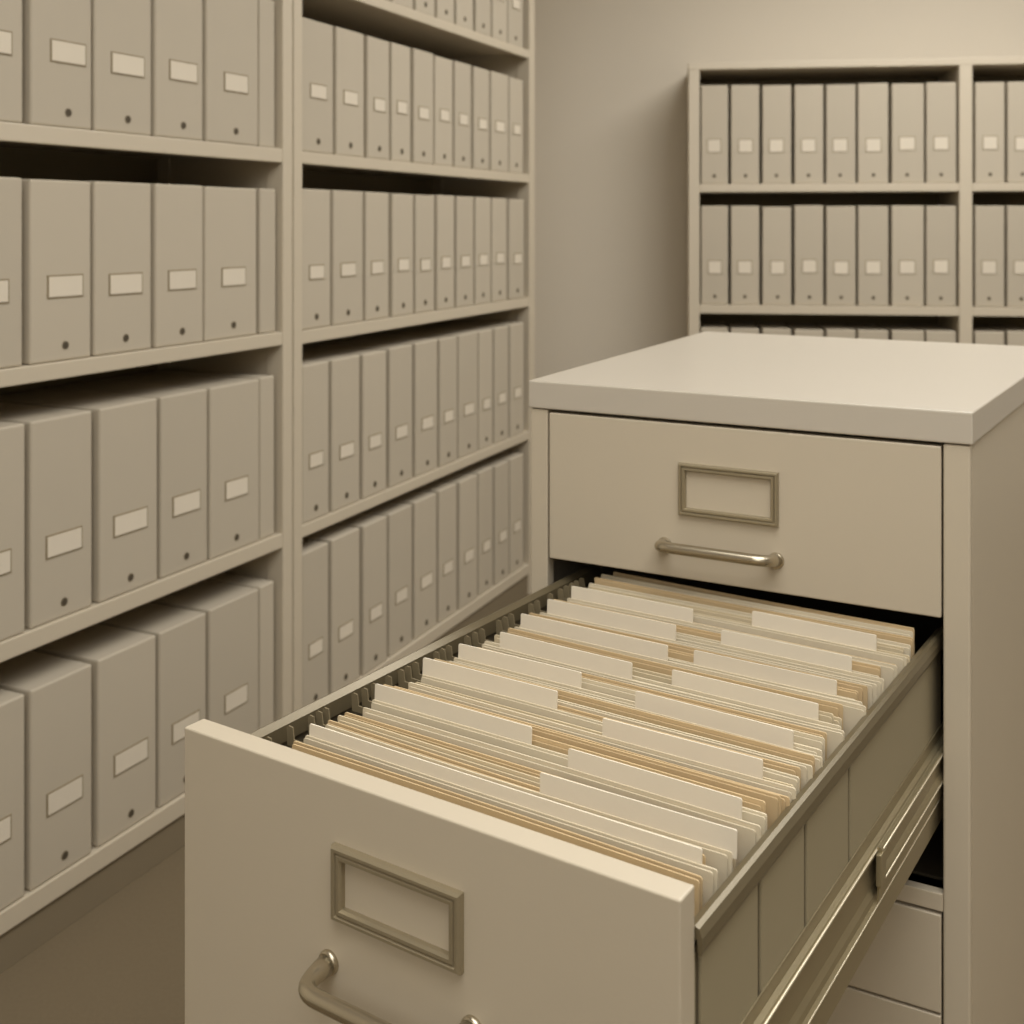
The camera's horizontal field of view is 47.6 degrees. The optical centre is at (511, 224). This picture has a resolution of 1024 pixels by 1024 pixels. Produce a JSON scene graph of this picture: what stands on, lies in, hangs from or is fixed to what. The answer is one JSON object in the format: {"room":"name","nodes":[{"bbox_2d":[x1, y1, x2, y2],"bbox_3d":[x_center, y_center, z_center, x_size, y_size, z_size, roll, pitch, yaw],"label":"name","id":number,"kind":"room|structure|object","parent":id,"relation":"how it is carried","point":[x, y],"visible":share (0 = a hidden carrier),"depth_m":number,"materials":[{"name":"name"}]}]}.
{"room":"file archive room","nodes":[
{"label":"file archive room","id":0,"kind":"room"},
{"bbox_2d":[0,594,527,1023],"bbox_3d":[0.500,1.240,2.000,9.400,0.080,8.400,0,0,0],"label":"floor","id":1,"kind":"structure","parent":0,"point":[122,961],"depth_m":1.88,"materials":[{"name":"carpet"}]},
{"bbox_2d":[0,0,291,973],"bbox_3d":[-0.882,0.100,2.124,0.360,2.200,1.098,0,0,26],"label":"shelving unit","id":2,"kind":"object","parent":1,"relation":"on","point":[27,151],"visible":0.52,"depth_m":2.33,"materials":[{"name":"paint"}]},
{"bbox_2d":[0,177,21,368],"bbox_3d":[-0.967,0.077,1.893,0.302,0.308,0.153,0,0,26],"label":"box","id":3,"kind":"object","parent":2,"relation":"on","point":[10,187],"visible":1,"depth_m":1.87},
{"bbox_2d":[0,0,21,122],"bbox_3d":[-0.966,-0.324,1.891,0.302,0.317,0.152,0,0,26],"label":"box","id":4,"kind":"object","parent":2,"relation":"on","point":[10,10],"visible":1,"depth_m":1.87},
{"bbox_2d":[0,421,23,640],"bbox_3d":[-0.965,0.496,1.893,0.302,0.342,0.157,0,0,26],"label":"box","id":5,"kind":"object","parent":2,"relation":"on","point":[11,434],"visible":1,"depth_m":1.88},
{"bbox_2d":[0,689,23,910],"bbox_3d":[-0.965,0.933,1.891,0.302,0.331,0.157,0,0,26],"label":"box","id":6,"kind":"object","parent":2,"relation":"on","point":[11,703],"visible":1,"depth_m":1.87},
{"bbox_2d":[0,651,90,890],"bbox_3d":[-0.897,0.933,2.033,0.302,0.331,0.133,0,0,26],"label":"box","id":7,"kind":"object","parent":2,"relation":"on","point":[56,691],"visible":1,"depth_m":1.97,"materials":[{"name":"cardboard"}]},
{"bbox_2d":[0,402,90,628],"bbox_3d":[-0.898,0.496,2.035,0.302,0.342,0.133,0,0,26],"label":"box","id":8,"kind":"object","parent":2,"relation":"on","point":[57,441],"visible":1,"depth_m":1.96,"materials":[{"name":"cardboard"}]},
{"bbox_2d":[22,179,89,364],"bbox_3d":[-0.899,0.078,2.033,0.302,0.307,0.132,0,0,26],"label":"box","id":9,"kind":"object","parent":2,"relation":"on","point":[55,213],"visible":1,"depth_m":1.95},
{"bbox_2d":[21,0,90,129],"bbox_3d":[-0.897,-0.324,2.034,0.302,0.317,0.132,0,0,26],"label":"box","id":10,"kind":"object","parent":2,"relation":"on","point":[56,34],"visible":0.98,"depth_m":1.96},
{"bbox_2d":[0,389,156,602],"bbox_3d":[-0.829,0.496,2.172,0.302,0.343,0.144,0,0,26],"label":"box","id":11,"kind":"object","parent":2,"relation":"on","point":[123,428],"visible":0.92,"depth_m":2.10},
{"bbox_2d":[30,623,154,846],"bbox_3d":[-0.832,0.933,2.172,0.302,0.331,0.144,0,0,26],"label":"box","id":12,"kind":"object","parent":2,"relation":"on","point":[122,661],"visible":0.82,"depth_m":2.10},
{"bbox_2d":[88,181,150,355],"bbox_3d":[-0.836,0.077,2.163,0.302,0.308,0.140,0,0,26],"label":"box","id":13,"kind":"object","parent":2,"relation":"on","point":[120,212],"visible":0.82,"depth_m":2.09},
{"bbox_2d":[90,0,150,135],"bbox_3d":[-0.836,-0.324,2.163,0.302,0.317,0.140,0,0,26],"label":"box","id":14,"kind":"object","parent":2,"relation":"on","point":[120,29],"visible":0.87,"depth_m":2.09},
{"bbox_2d":[47,380,206,577],"bbox_3d":[-0.766,0.496,2.306,0.302,0.342,0.131,0,0,26],"label":"box","id":15,"kind":"object","parent":2,"relation":"on","point":[181,411],"visible":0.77,"depth_m":2.24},
{"bbox_2d":[97,602,205,807],"bbox_3d":[-0.768,0.933,2.305,0.302,0.330,0.131,0,0,26],"label":"box","id":16,"kind":"object","parent":2,"relation":"on","point":[180,634],"visible":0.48,"depth_m":2.23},
{"bbox_2d":[150,0,201,140],"bbox_3d":[-0.772,-0.324,2.292,0.302,0.317,0.132,0,0,26],"label":"box","id":17,"kind":"object","parent":2,"relation":"on","point":[176,25],"visible":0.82,"depth_m":2.22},
{"bbox_2d":[150,184,202,347],"bbox_3d":[-0.772,0.077,2.294,0.302,0.308,0.132,0,0,26],"label":"box","id":18,"kind":"object","parent":2,"relation":"on","point":[176,210],"visible":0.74,"depth_m":2.22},
{"bbox_2d":[100,371,258,558],"bbox_3d":[-0.701,0.496,2.442,0.302,0.342,0.156,0,0,26],"label":"box","id":19,"kind":"object","parent":2,"relation":"on","point":[232,402],"visible":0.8,"depth_m":2.38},
{"bbox_2d":[150,580,257,733],"bbox_3d":[-0.702,0.933,2.442,0.302,0.331,0.156,0,0,26],"label":"box","id":20,"kind":"object","parent":2,"relation":"on","point":[231,611],"visible":0.22,"depth_m":2.38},
{"bbox_2d":[153,368,273,538],"bbox_3d":[-0.657,0.496,2.541,0.300,0.343,0.049,0,0,26],"label":"box","id":21,"kind":"object","parent":2,"relation":"on","point":[266,382],"visible":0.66,"depth_m":2.48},
{"bbox_2d":[202,186,255,340],"bbox_3d":[-0.706,0.077,2.433,0.302,0.307,0.162,0,0,26],"label":"box","id":22,"kind":"object","parent":2,"relation":"on","point":[229,214],"visible":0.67,"depth_m":2.36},
{"bbox_2d":[201,0,257,145],"bbox_3d":[-0.703,-0.325,2.432,0.302,0.318,0.162,0,0,26],"label":"box","id":23,"kind":"object","parent":2,"relation":"on","point":[229,27],"visible":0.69,"depth_m":2.36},
{"bbox_2d":[204,572,273,728],"bbox_3d":[-0.658,0.933,2.543,0.300,0.331,0.049,0,0,26],"label":"box","id":24,"kind":"object","parent":2,"relation":"on","point":[265,588],"visible":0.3,"depth_m":2.48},
{"bbox_2d":[253,188,274,333],"bbox_3d":[-0.656,0.077,2.544,0.300,0.308,0.055,0,0,26],"label":"box","id":25,"kind":"object","parent":2,"relation":"on","point":[265,198],"visible":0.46,"depth_m":2.47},
{"bbox_2d":[257,0,273,147],"bbox_3d":[-0.658,-0.324,2.543,0.300,0.317,0.055,0,0,26],"label":"box","id":26,"kind":"object","parent":2,"relation":"on","point":[265,7],"visible":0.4,"depth_m":2.48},
{"bbox_2d":[292,0,534,711],"bbox_3d":[-0.366,0.100,3.245,0.360,2.200,1.373,0,0,24],"label":"shelving unit","id":27,"kind":"object","parent":1,"relation":"on","point":[385,20],"visible":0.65,"depth_m":3.27,"materials":[{"name":"paint"}]},
{"bbox_2d":[302,539,327,706],"bbox_3d":[-0.582,0.917,2.694,0.302,0.364,0.109,0,0,24],"label":"box","id":28,"kind":"object","parent":27,"relation":"on","point":[314,553],"visible":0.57,"depth_m":2.63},
{"bbox_2d":[302,359,328,523],"bbox_3d":[-0.581,0.491,2.693,0.302,0.354,0.109,0,0,24],"label":"box","id":29,"kind":"object","parent":27,"relation":"on","point":[315,373],"visible":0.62,"depth_m":2.63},
{"bbox_2d":[302,189,329,329],"bbox_3d":[-0.581,0.077,2.696,0.302,0.316,0.119,0,0,24],"label":"box","id":30,"kind":"object","parent":27,"relation":"on","point":[315,202],"visible":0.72,"depth_m":2.63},
{"bbox_2d":[302,17,332,153],"bbox_3d":[-0.579,-0.314,2.703,0.302,0.300,0.132,0,0,24],"label":"box","id":31,"kind":"object","parent":27,"relation":"on","point":[317,37],"visible":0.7,"depth_m":2.64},
{"bbox_2d":[302,525,358,693],"bbox_3d":[-0.530,0.916,2.814,0.302,0.364,0.124,0,0,24],"label":"box","id":32,"kind":"object","parent":27,"relation":"on","point":[343,541],"visible":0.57,"depth_m":2.74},
{"bbox_2d":[302,352,358,511],"bbox_3d":[-0.529,0.492,2.812,0.302,0.353,0.123,0,0,24],"label":"box","id":33,"kind":"object","parent":27,"relation":"on","point":[343,368],"visible":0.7,"depth_m":2.75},
{"bbox_2d":[302,346,385,498],"bbox_3d":[-0.475,0.492,2.935,0.302,0.352,0.113,0,0,24],"label":"box","id":34,"kind":"object","parent":27,"relation":"on","point":[372,363],"visible":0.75,"depth_m":2.87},
{"bbox_2d":[330,190,362,324],"bbox_3d":[-0.525,0.077,2.824,0.302,0.316,0.133,0,0,24],"label":"box","id":35,"kind":"object","parent":27,"relation":"on","point":[346,207],"visible":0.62,"depth_m":2.75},
{"bbox_2d":[333,27,363,156],"bbox_3d":[-0.522,-0.315,2.833,0.302,0.301,0.124,0,0,24],"label":"box","id":36,"kind":"object","parent":27,"relation":"on","point":[348,46],"visible":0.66,"depth_m":2.76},
{"bbox_2d":[302,340,411,486],"bbox_3d":[-0.422,0.491,3.061,0.302,0.354,0.120,0,0,24],"label":"box","id":37,"kind":"object","parent":27,"relation":"on","point":[398,356],"visible":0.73,"depth_m":3.00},
{"bbox_2d":[333,513,386,674],"bbox_3d":[-0.474,0.917,2.937,0.302,0.364,0.114,0,0,24],"label":"box","id":38,"kind":"object","parent":27,"relation":"on","point":[372,528],"visible":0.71,"depth_m":2.87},
{"bbox_2d":[363,192,387,319],"bbox_3d":[-0.471,0.077,2.952,0.302,0.316,0.113,0,0,24],"label":"box","id":39,"kind":"object","parent":27,"relation":"on","point":[375,204],"visible":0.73,"depth_m":2.88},
{"bbox_2d":[363,36,388,159],"bbox_3d":[-0.468,-0.314,2.952,0.302,0.300,0.107,0,0,24],"label":"box","id":40,"kind":"object","parent":27,"relation":"on","point":[376,51],"visible":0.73,"depth_m":2.88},
{"bbox_2d":[329,335,436,476],"bbox_3d":[-0.366,0.491,3.189,0.302,0.354,0.126,0,0,24],"label":"box","id":41,"kind":"object","parent":27,"relation":"on","point":[424,351],"visible":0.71,"depth_m":3.12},
{"bbox_2d":[360,502,411,655],"bbox_3d":[-0.423,0.917,3.061,0.302,0.362,0.120,0,0,24],"label":"box","id":42,"kind":"object","parent":27,"relation":"on","point":[399,515],"visible":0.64,"depth_m":2.99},
{"bbox_2d":[389,42,409,161],"bbox_3d":[-0.422,-0.315,3.062,0.302,0.302,0.100,0,0,24],"label":"box","id":43,"kind":"object","parent":27,"relation":"on","point":[399,55],"visible":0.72,"depth_m":2.99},
{"bbox_2d":[388,193,412,316],"bbox_3d":[-0.418,0.077,3.068,0.302,0.315,0.110,0,0,24],"label":"box","id":44,"kind":"object","parent":27,"relation":"on","point":[400,206],"visible":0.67,"depth_m":2.99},
{"bbox_2d":[356,333,456,466],"bbox_3d":[-0.313,0.492,3.304,0.302,0.352,0.106,0,0,24],"label":"box","id":45,"kind":"object","parent":27,"relation":"on","point":[446,345],"visible":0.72,"depth_m":3.24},
{"bbox_2d":[386,490,435,638],"bbox_3d":[-0.368,0.917,3.187,0.302,0.363,0.125,0,0,24],"label":"box","id":46,"kind":"object","parent":27,"relation":"on","point":[423,504],"visible":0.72,"depth_m":3.12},
{"bbox_2d":[410,48,432,163],"bbox_3d":[-0.372,-0.315,3.169,0.302,0.302,0.111,0,0,24],"label":"box","id":47,"kind":"object","parent":27,"relation":"on","point":[421,62],"visible":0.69,"depth_m":3.10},
{"bbox_2d":[413,195,433,312],"bbox_3d":[-0.369,0.077,3.181,0.302,0.315,0.107,0,0,24],"label":"box","id":48,"kind":"object","parent":27,"relation":"on","point":[423,205],"visible":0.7,"depth_m":3.11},
{"bbox_2d":[371,328,477,458],"bbox_3d":[-0.262,0.491,3.426,0.302,0.354,0.126,0,0,24],"label":"box","id":49,"kind":"object","parent":27,"relation":"on","point":[467,341],"visible":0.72,"depth_m":3.37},
{"bbox_2d":[413,481,456,622],"bbox_3d":[-0.315,0.916,3.307,0.302,0.365,0.109,0,0,24],"label":"box","id":50,"kind":"object","parent":27,"relation":"on","point":[446,492],"visible":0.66,"depth_m":3.24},
{"bbox_2d":[432,55,451,165],"bbox_3d":[-0.325,-0.314,3.282,0.302,0.300,0.107,0,0,24],"label":"box","id":51,"kind":"object","parent":27,"relation":"on","point":[442,67],"visible":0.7,"depth_m":3.21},
{"bbox_2d":[433,195,453,309],"bbox_3d":[-0.320,0.076,3.290,0.302,0.316,0.103,0,0,24],"label":"box","id":52,"kind":"object","parent":27,"relation":"on","point":[443,204],"visible":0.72,"depth_m":3.21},
{"bbox_2d":[402,326,491,449],"bbox_3d":[-0.214,0.492,3.535,0.302,0.353,0.095,0,0,24],"label":"box","id":53,"kind":"object","parent":27,"relation":"on","point":[484,335],"visible":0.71,"depth_m":3.47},
{"bbox_2d":[434,472,476,608],"bbox_3d":[-0.261,0.916,3.421,0.302,0.364,0.116,0,0,24],"label":"box","id":54,"kind":"object","parent":27,"relation":"on","point":[466,483],"visible":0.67,"depth_m":3.35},
{"bbox_2d":[414,323,507,443],"bbox_3d":[-0.168,0.492,3.639,0.302,0.353,0.102,0,0,24],"label":"box","id":55,"kind":"object","parent":27,"relation":"on","point":[499,333],"visible":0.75,"depth_m":3.57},
{"bbox_2d":[451,61,470,167],"bbox_3d":[-0.276,-0.315,3.393,0.302,0.302,0.105,0,0,24],"label":"box","id":56,"kind":"object","parent":27,"relation":"on","point":[461,72],"visible":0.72,"depth_m":3.32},
{"bbox_2d":[454,196,472,306],"bbox_3d":[-0.270,0.077,3.402,0.302,0.316,0.109,0,0,24],"label":"box","id":57,"kind":"object","parent":27,"relation":"on","point":[463,206],"visible":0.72,"depth_m":3.33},
{"bbox_2d":[455,465,492,595],"bbox_3d":[-0.214,0.916,3.535,0.302,0.365,0.099,0,0,24],"label":"box","id":58,"kind":"object","parent":27,"relation":"on","point":[484,473],"visible":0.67,"depth_m":3.47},
{"bbox_2d":[432,320,523,436],"bbox_3d":[-0.119,0.491,3.747,0.302,0.354,0.106,0,0,24],"label":"box","id":59,"kind":"object","parent":27,"relation":"on","point":[515,329],"visible":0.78,"depth_m":3.68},
{"bbox_2d":[471,66,488,169],"bbox_3d":[-0.225,-0.315,3.502,0.302,0.301,0.107,0,0,24],"label":"box","id":60,"kind":"object","parent":27,"relation":"on","point":[479,76],"visible":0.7,"depth_m":3.43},
{"bbox_2d":[473,197,490,304],"bbox_3d":[-0.221,0.076,3.514,0.302,0.317,0.105,0,0,24],"label":"box","id":61,"kind":"object","parent":27,"relation":"on","point":[481,205],"visible":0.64,"depth_m":3.44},
{"bbox_2d":[471,458,508,584],"bbox_3d":[-0.166,0.917,3.641,0.302,0.362,0.102,0,0,24],"label":"box","id":62,"kind":"object","parent":27,"relation":"on","point":[500,467],"visible":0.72,"depth_m":3.58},
{"bbox_2d":[489,71,507,171],"bbox_3d":[-0.173,-0.315,3.624,0.302,0.302,0.126,0,0,24],"label":"box","id":63,"kind":"object","parent":27,"relation":"on","point":[498,82],"visible":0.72,"depth_m":3.55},
{"bbox_2d":[490,198,506,301],"bbox_3d":[-0.173,0.076,3.625,0.302,0.317,0.108,0,0,24],"label":"box","id":64,"kind":"object","parent":27,"relation":"on","point":[498,205],"visible":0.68,"depth_m":3.56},
{"bbox_2d":[487,452,522,573],"bbox_3d":[-0.120,0.917,3.748,0.302,0.362,0.104,0,0,24],"label":"box","id":65,"kind":"object","parent":27,"relation":"on","point":[515,460],"visible":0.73,"depth_m":3.68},
{"bbox_2d":[507,199,523,299],"bbox_3d":[-0.120,0.077,3.742,0.302,0.316,0.116,0,0,24],"label":"box","id":66,"kind":"object","parent":27,"relation":"on","point":[515,207],"visible":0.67,"depth_m":3.67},
{"bbox_2d":[508,77,522,173],"bbox_3d":[-0.121,-0.314,3.748,0.302,0.301,0.106,0,0,24],"label":"box","id":67,"kind":"object","parent":27,"relation":"on","point":[515,86],"visible":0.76,"depth_m":3.68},
{"bbox_2d":[185,331,1023,1023],"bbox_3d":[0.274,0.694,1.328,0.578,1.011,1.344,0,0,29],"label":"filing cabinet","id":68,"kind":"object","parent":1,"relation":"on","point":[880,480],"visible":0.84,"depth_m":1.17,"materials":[{"name":"metal"}]},
{"bbox_2d":[265,736,702,916],"bbox_3d":[-0.042,0.522,0.858,0.395,0.201,0.005,0,0,33],"label":"folder","id":69,"kind":"object","parent":68,"relation":"in","point":[696,880],"visible":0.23,"depth_m":0.83,"materials":[{"name":"paper"}]},
{"bbox_2d":[304,723,717,905],"bbox_3d":[-0.019,0.517,0.858,0.365,0.211,0.006,0,0,33],"label":"folder","id":70,"kind":"object","parent":68,"relation":"in","point":[678,854],"visible":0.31,"depth_m":0.84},
{"bbox_2d":[316,711,735,870],"bbox_3d":[-0.010,0.523,0.909,0.393,0.199,0.006,0,0,34],"label":"folder","id":71,"kind":"object","parent":68,"relation":"in","point":[532,780],"visible":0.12,"depth_m":0.94,"materials":[{"name":"paper"}]},
{"bbox_2d":[323,707,736,866],"bbox_3d":[-0.006,0.524,0.918,0.389,0.199,0.005,0,0,33],"label":"folder","id":72,"kind":"object","parent":68,"relation":"in","point":[326,712],"visible":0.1,"depth_m":0.95,"materials":[{"name":"paper"}]},
{"bbox_2d":[325,724,736,887],"bbox_3d":[-0.004,0.515,0.877,0.368,0.217,0.007,0,0,33],"label":"folder","id":73,"kind":"object","parent":68,"relation":"in","point":[718,843],"visible":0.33,"depth_m":0.82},
{"bbox_2d":[351,693,765,813],"bbox_3d":[0.018,0.520,0.948,0.396,0.205,0.004,0,0,33],"label":"folder","id":74,"kind":"object","parent":68,"relation":"in","point":[748,802],"visible":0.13,"depth_m":0.91,"materials":[{"name":"paper"}]},
{"bbox_2d":[363,707,760,865],"bbox_3d":[0.022,0.515,0.913,0.365,0.216,0.006,0,0,33],"label":"folder","id":75,"kind":"object","parent":68,"relation":"in","point":[625,780],"visible":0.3,"depth_m":0.87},
{"bbox_2d":[371,684,766,836],"bbox_3d":[0.029,0.515,0.930,0.367,0.215,0.006,0,0,33],"label":"folder","id":76,"kind":"object","parent":68,"relation":"in","point":[496,731],"visible":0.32,"depth_m":0.97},
{"bbox_2d":[361,684,780,829],"bbox_3d":[0.028,0.520,0.958,0.402,0.205,0.005,0,0,33],"label":"folder","id":77,"kind":"object","parent":68,"relation":"in","point":[773,801],"visible":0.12,"depth_m":0.90,"materials":[{"name":"paper"}]},
{"bbox_2d":[408,682,795,802],"bbox_3d":[0.058,0.515,0.967,0.368,0.216,0.006,0,0,33],"label":"folder","id":78,"kind":"object","parent":68,"relation":"in","point":[730,765],"visible":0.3,"depth_m":0.93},
{"bbox_2d":[405,666,812,789],"bbox_3d":[0.064,0.521,1.011,0.404,0.203,0.004,0,0,33],"label":"folder","id":79,"kind":"object","parent":68,"relation":"in","point":[806,770],"visible":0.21,"depth_m":0.96,"materials":[{"name":"paper"}]},
{"bbox_2d":[421,657,799,795],"bbox_3d":[0.068,0.514,0.987,0.365,0.217,0.008,0,0,34],"label":"folder","id":80,"kind":"object","parent":68,"relation":"in","point":[542,701],"visible":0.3,"depth_m":1.04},
{"bbox_2d":[412,658,814,774],"bbox_3d":[0.070,0.520,1.021,0.402,0.205,0.005,0,0,34],"label":"folder","id":81,"kind":"object","parent":68,"relation":"in","point":[693,729],"visible":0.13,"depth_m":0.98,"materials":[{"name":"paper"}]},
{"bbox_2d":[449,661,822,772],"bbox_3d":[0.092,0.515,1.020,0.368,0.216,0.007,0,0,33],"label":"folder","id":82,"kind":"object","parent":68,"relation":"in","point":[645,702],"visible":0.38,"depth_m":0.97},
{"bbox_2d":[446,645,826,760],"bbox_3d":[0.096,0.522,1.069,0.394,0.202,0.005,0,0,34],"label":"folder","id":83,"kind":"object","parent":68,"relation":"in","point":[449,654],"visible":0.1,"depth_m":1.02,"materials":[{"name":"paper"}]},
{"bbox_2d":[454,644,822,758],"bbox_3d":[0.096,0.515,1.030,0.365,0.216,0.008,0,0,34],"label":"folder","id":84,"kind":"object","parent":68,"relation":"in","point":[543,673],"visible":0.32,"depth_m":1.08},
{"bbox_2d":[479,628,842,729],"bbox_3d":[0.126,0.521,1.117,0.389,0.204,0.007,0,0,34],"label":"folder","id":85,"kind":"object","parent":68,"relation":"in","point":[836,709],"visible":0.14,"depth_m":1.11,"materials":[{"name":"paper"}]},
{"bbox_2d":[484,641,840,729],"bbox_3d":[0.124,0.515,1.075,0.365,0.215,0.007,0,0,33],"label":"folder","id":86,"kind":"object","parent":68,"relation":"in","point":[765,701],"visible":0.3,"depth_m":1.02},
{"bbox_2d":[482,632,844,758],"bbox_3d":[0.123,0.514,1.065,0.367,0.217,0.006,0,0,33],"label":"folder","id":87,"kind":"object","parent":68,"relation":"in","point":[610,668],"visible":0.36,"depth_m":1.09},
{"bbox_2d":[514,613,865,736],"bbox_3d":[0.156,0.515,1.116,0.368,0.216,0.006,0,0,33],"label":"folder","id":88,"kind":"object","parent":68,"relation":"in","point":[616,643],"visible":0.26,"depth_m":1.14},
{"bbox_2d":[519,625,862,704],"bbox_3d":[0.158,0.515,1.122,0.362,0.215,0.006,0,0,33],"label":"folder","id":89,"kind":"object","parent":68,"relation":"in","point":[821,686],"visible":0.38,"depth_m":1.07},
{"bbox_2d":[540,599,876,709],"bbox_3d":[0.182,0.514,1.163,0.364,0.217,0.006,0,0,33],"label":"folder","id":90,"kind":"object","parent":68,"relation":"in","point":[657,630],"visible":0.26,"depth_m":1.20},
{"bbox_2d":[567,586,896,690],"bbox_3d":[0.216,0.515,1.210,0.367,0.215,0.007,0,0,34],"label":"folder","id":91,"kind":"object","parent":68,"relation":"in","point":[648,609],"visible":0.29,"depth_m":1.25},
{"bbox_2d":[574,577,912,658],"bbox_3d":[0.239,0.520,1.282,0.398,0.205,0.007,0,0,33],"label":"folder","id":92,"kind":"object","parent":68,"relation":"in","point":[600,581],"visible":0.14,"depth_m":1.28,"materials":[{"name":"paper"}]},
{"bbox_2d":[579,574,912,637],"bbox_3d":[0.245,0.520,1.294,0.394,0.206,0.007,0,0,34],"label":"folder","id":93,"kind":"object","parent":68,"relation":"in","point":[604,576],"visible":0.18,"depth_m":1.27,"materials":[{"name":"paper"}]},
{"bbox_2d":[613,572,914,655],"bbox_3d":[0.268,0.520,1.294,0.353,0.206,0.006,0,0,34],"label":"folder","id":94,"kind":"object","parent":68,"relation":"in","point":[618,574],"visible":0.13,"depth_m":1.28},
{"bbox_2d":[676,630,883,698],"bbox_3d":[0.194,0.515,1.175,0.363,0.215,0.006,0,0,33],"label":"folder","id":95,"kind":"object","parent":68,"relation":"in","point":[742,644],"visible":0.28,"depth_m":1.13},
{"bbox_2d":[693,611,906,674],"bbox_3d":[0.231,0.515,1.231,0.368,0.217,0.007,0,0,33],"label":"folder","id":96,"kind":"object","parent":68,"relation":"in","point":[821,636],"visible":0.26,"depth_m":1.18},
{"bbox_2d":[687,57,1023,343],"bbox_3d":[1.335,0.302,4.333,1.342,1.795,0.331,0,0,8],"label":"bookcase","id":97,"kind":"object","parent":1,"relation":"on","point":[963,194],"visible":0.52,"depth_m":4.26,"materials":[{"name":"paint"}]},
{"bbox_2d":[700,85,727,183],"bbox_3d":[0.763,-0.332,4.395,0.098,0.364,0.272,0,0,8],"label":"box","id":98,"kind":"object","parent":97,"relation":"on","point":[713,98],"visible":0.82,"depth_m":4.26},
{"bbox_2d":[700,206,727,304],"bbox_3d":[0.763,0.112,4.396,0.098,0.363,0.272,0,0,8],"label":"box","id":99,"kind":"object","parent":97,"relation":"on","point":[713,219],"visible":0.92,"depth_m":4.26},
{"bbox_2d":[728,85,758,183],"bbox_3d":[0.872,-0.331,4.382,0.102,0.363,0.272,0,0,8],"label":"box","id":100,"kind":"object","parent":97,"relation":"on","point":[743,100],"visible":0.83,"depth_m":4.25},
{"bbox_2d":[728,206,758,304],"bbox_3d":[0.872,0.112,4.381,0.102,0.363,0.272,0,0,8],"label":"box","id":101,"kind":"object","parent":97,"relation":"on","point":[743,221],"visible":0.91,"depth_m":4.25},
{"bbox_2d":[759,85,790,183],"bbox_3d":[0.984,-0.330,4.364,0.103,0.360,0.272,0,0,8],"label":"box","id":102,"kind":"object","parent":97,"relation":"on","point":[774,100],"visible":0.83,"depth_m":4.23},
{"bbox_2d":[759,207,790,304],"bbox_3d":[0.984,0.114,4.364,0.103,0.359,0.272,0,0,8],"label":"box","id":103,"kind":"object","parent":97,"relation":"on","point":[774,222],"visible":0.89,"depth_m":4.23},
{"bbox_2d":[788,205,822,304],"bbox_3d":[1.098,0.111,4.351,0.102,0.364,0.272,0,0,8],"label":"box","id":104,"kind":"object","parent":97,"relation":"on","point":[806,220],"visible":0.93,"depth_m":4.22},
{"bbox_2d":[791,85,822,183],"bbox_3d":[1.098,-0.330,4.349,0.102,0.360,0.272,0,0,8],"label":"box","id":105,"kind":"object","parent":97,"relation":"on","point":[806,100],"visible":0.82,"depth_m":4.22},
{"bbox_2d":[823,84,854,183],"bbox_3d":[1.210,-0.330,4.337,0.104,0.360,0.272,0,0,8],"label":"box","id":106,"kind":"object","parent":97,"relation":"on","point":[839,99],"visible":0.8,"depth_m":4.21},
{"bbox_2d":[823,206,855,305],"bbox_3d":[1.210,0.113,4.334,0.104,0.361,0.272,0,0,8],"label":"box","id":107,"kind":"object","parent":97,"relation":"on","point":[839,222],"visible":0.87,"depth_m":4.20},
{"bbox_2d":[855,83,887,182],"bbox_3d":[1.322,-0.331,4.318,0.106,0.362,0.272,0,0,8],"label":"box","id":108,"kind":"object","parent":97,"relation":"on","point":[871,99],"visible":0.81,"depth_m":4.18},
{"bbox_2d":[855,206,887,305],"bbox_3d":[1.321,0.113,4.317,0.106,0.362,0.272,0,0,8],"label":"box","id":109,"kind":"object","parent":97,"relation":"on","point":[871,221],"visible":0.86,"depth_m":4.18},
{"bbox_2d":[888,206,923,305],"bbox_3d":[1.442,0.112,4.305,0.112,0.362,0.272,0,0,8],"label":"box","id":110,"kind":"object","parent":97,"relation":"on","point":[905,223],"visible":0.87,"depth_m":4.17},
{"bbox_2d":[888,83,923,182],"bbox_3d":[1.442,-0.329,4.303,0.112,0.359,0.272,0,0,8],"label":"box","id":111,"kind":"object","parent":97,"relation":"on","point":[905,101],"visible":0.81,"depth_m":4.17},
{"bbox_2d":[924,82,955,182],"bbox_3d":[1.556,-0.330,4.286,0.103,0.361,0.272,0,0,8],"label":"box","id":112,"kind":"object","parent":97,"relation":"on","point":[939,97],"visible":0.82,"depth_m":4.15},
{"bbox_2d":[924,206,955,306],"bbox_3d":[1.556,0.113,4.289,0.103,0.361,0.272,0,0,8],"label":"box","id":113,"kind":"object","parent":97,"relation":"on","point":[939,221],"visible":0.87,"depth_m":4.16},
{"bbox_2d":[972,206,1003,306],"bbox_3d":[1.721,0.113,4.266,0.100,0.361,0.272,0,0,8],"label":"box","id":114,"kind":"object","parent":97,"relation":"on","point":[987,221],"visible":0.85,"depth_m":4.13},
{"bbox_2d":[972,82,1003,182],"bbox_3d":[1.721,-0.329,4.264,0.100,0.359,0.272,0,0,8],"label":"box","id":115,"kind":"object","parent":97,"relation":"on","point":[987,97],"visible":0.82,"depth_m":4.13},
{"bbox_2d":[1004,206,1023,306],"bbox_3d":[1.831,0.113,4.253,0.100,0.361,0.272,0,0,8],"label":"box","id":116,"kind":"object","parent":97,"relation":"on","point":[1013,215],"visible":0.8,"depth_m":4.12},
{"bbox_2d":[1004,82,1023,182],"bbox_3d":[1.830,-0.329,4.249,0.100,0.359,0.272,0,0,8],"label":"box","id":117,"kind":"object","parent":97,"relation":"on","point":[1013,91],"visible":0.66,"depth_m":4.12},
{"bbox_2d":[535,0,1023,378],"bbox_3d":[2.121,-0.175,4.448,4.200,2.750,0.100,0,0,8],"label":"wall","id":118,"kind":"structure","parent":0,"point":[611,75],"depth_m":4.62,"materials":[{"name":"paint"}]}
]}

